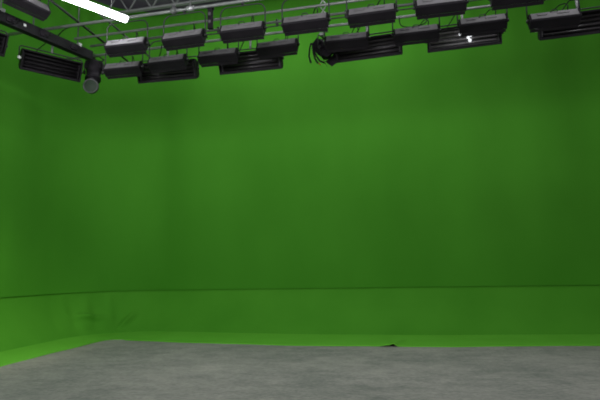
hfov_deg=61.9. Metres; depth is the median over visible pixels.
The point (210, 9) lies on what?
box
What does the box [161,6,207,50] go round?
light
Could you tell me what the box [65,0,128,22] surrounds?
tube light
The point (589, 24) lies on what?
bank
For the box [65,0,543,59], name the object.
pipe
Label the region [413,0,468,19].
light
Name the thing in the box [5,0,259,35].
pipe
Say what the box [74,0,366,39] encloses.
pipe
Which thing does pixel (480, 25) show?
light
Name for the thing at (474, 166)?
screen wall
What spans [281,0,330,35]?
light
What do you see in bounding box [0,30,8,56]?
bank
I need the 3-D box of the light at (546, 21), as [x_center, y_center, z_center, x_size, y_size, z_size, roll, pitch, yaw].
[4.474,-3.411,8.929,0.900,0.862,0.486,-3,-8,12]
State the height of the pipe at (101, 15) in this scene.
3.490 m
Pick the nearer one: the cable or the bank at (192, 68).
the cable
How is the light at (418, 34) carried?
attached to the pipe at (406, 4)
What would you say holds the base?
on the floor
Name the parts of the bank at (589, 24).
barn door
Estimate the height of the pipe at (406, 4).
3.550 m
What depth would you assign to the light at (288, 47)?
9.81 m
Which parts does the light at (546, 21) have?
barn door, panel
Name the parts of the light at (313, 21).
panel, barn door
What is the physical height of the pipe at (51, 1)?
3.490 m
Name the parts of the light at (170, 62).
panel, barn door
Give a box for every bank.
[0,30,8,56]
[17,43,83,81]
[137,45,198,83]
[219,37,283,74]
[333,23,403,62]
[425,15,503,52]
[538,0,599,40]
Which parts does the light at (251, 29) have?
panel, barn door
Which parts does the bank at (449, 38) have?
frame, barn door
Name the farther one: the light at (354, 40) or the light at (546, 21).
the light at (354, 40)
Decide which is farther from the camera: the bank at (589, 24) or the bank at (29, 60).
the bank at (29, 60)
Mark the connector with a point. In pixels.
(173, 9)
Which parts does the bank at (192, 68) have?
frame, barn door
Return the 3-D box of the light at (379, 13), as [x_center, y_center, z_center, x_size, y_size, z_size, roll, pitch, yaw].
[1.254,-3.402,8.730,0.900,0.811,0.481,-3,-8,13]
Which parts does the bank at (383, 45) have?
barn door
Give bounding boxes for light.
[2,0,50,21]
[103,52,144,78]
[104,15,149,57]
[147,40,188,72]
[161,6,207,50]
[197,27,239,66]
[219,2,266,43]
[256,19,299,58]
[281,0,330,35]
[323,10,369,52]
[346,0,397,27]
[392,8,440,45]
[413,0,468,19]
[456,0,508,36]
[488,0,544,10]
[526,0,581,32]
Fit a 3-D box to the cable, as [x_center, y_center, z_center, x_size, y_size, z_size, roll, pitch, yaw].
[2.219,-3.515,9.766,0.570,0.322,0.084,-3,-8,12]
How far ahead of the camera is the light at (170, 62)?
10.32 m
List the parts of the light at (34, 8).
panel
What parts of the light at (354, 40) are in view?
panel, barn door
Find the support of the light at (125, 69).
attached to the pipe at (406, 4)
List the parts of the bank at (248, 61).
frame, barn door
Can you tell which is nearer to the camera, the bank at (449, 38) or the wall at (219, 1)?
the bank at (449, 38)
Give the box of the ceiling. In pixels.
[94,0,187,9]
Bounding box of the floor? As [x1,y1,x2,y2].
[0,340,599,399]
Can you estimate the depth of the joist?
14.71 m
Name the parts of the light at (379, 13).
panel, barn door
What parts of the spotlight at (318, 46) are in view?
barn door, barn door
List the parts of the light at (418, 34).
barn door, panel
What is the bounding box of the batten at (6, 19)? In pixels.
[0,0,92,60]
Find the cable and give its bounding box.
[398,15,426,27]
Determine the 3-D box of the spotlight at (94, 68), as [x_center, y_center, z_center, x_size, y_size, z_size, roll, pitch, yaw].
[-4.660,-2.857,11.305,0.439,1.060,0.516,0,-8,-7]
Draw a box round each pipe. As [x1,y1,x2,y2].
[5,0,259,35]
[49,0,128,61]
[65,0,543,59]
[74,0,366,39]
[90,3,412,46]
[97,12,151,57]
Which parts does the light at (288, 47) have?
panel, barn door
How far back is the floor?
7.87 m
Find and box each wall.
[0,0,599,297]
[128,0,234,12]
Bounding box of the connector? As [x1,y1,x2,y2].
[170,5,176,13]
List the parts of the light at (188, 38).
panel, barn door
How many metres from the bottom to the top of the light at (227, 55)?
0.812 m
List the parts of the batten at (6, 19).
hanger rod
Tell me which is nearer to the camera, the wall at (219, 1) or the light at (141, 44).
the light at (141, 44)
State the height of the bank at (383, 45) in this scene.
0.853 m
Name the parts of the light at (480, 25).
barn door, panel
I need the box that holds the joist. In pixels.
[109,0,218,13]
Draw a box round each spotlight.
[83,53,103,93]
[308,34,340,65]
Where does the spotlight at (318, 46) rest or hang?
hanging from the hanger
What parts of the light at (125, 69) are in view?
panel, barn door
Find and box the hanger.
[319,0,327,35]
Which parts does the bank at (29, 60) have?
barn door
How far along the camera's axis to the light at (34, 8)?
9.17 m
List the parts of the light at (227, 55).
panel, barn door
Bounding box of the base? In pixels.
[0,285,599,366]
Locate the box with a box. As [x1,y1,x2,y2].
[207,7,213,29]
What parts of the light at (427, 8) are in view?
panel, barn door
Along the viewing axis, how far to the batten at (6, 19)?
9.95 m
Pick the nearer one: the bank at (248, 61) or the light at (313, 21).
the light at (313, 21)
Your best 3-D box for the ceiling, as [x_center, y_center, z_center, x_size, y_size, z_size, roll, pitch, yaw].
[0.263,-7.912,4.841,18.400,0.200,20.400,-3,-8,12]
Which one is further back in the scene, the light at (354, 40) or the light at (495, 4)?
the light at (354, 40)
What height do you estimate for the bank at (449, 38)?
0.853 m
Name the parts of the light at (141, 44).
panel, barn door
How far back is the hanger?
9.77 m
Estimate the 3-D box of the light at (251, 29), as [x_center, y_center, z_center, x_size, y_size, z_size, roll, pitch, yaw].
[-1.022,-3.286,9.237,0.900,0.812,0.486,-3,-8,12]

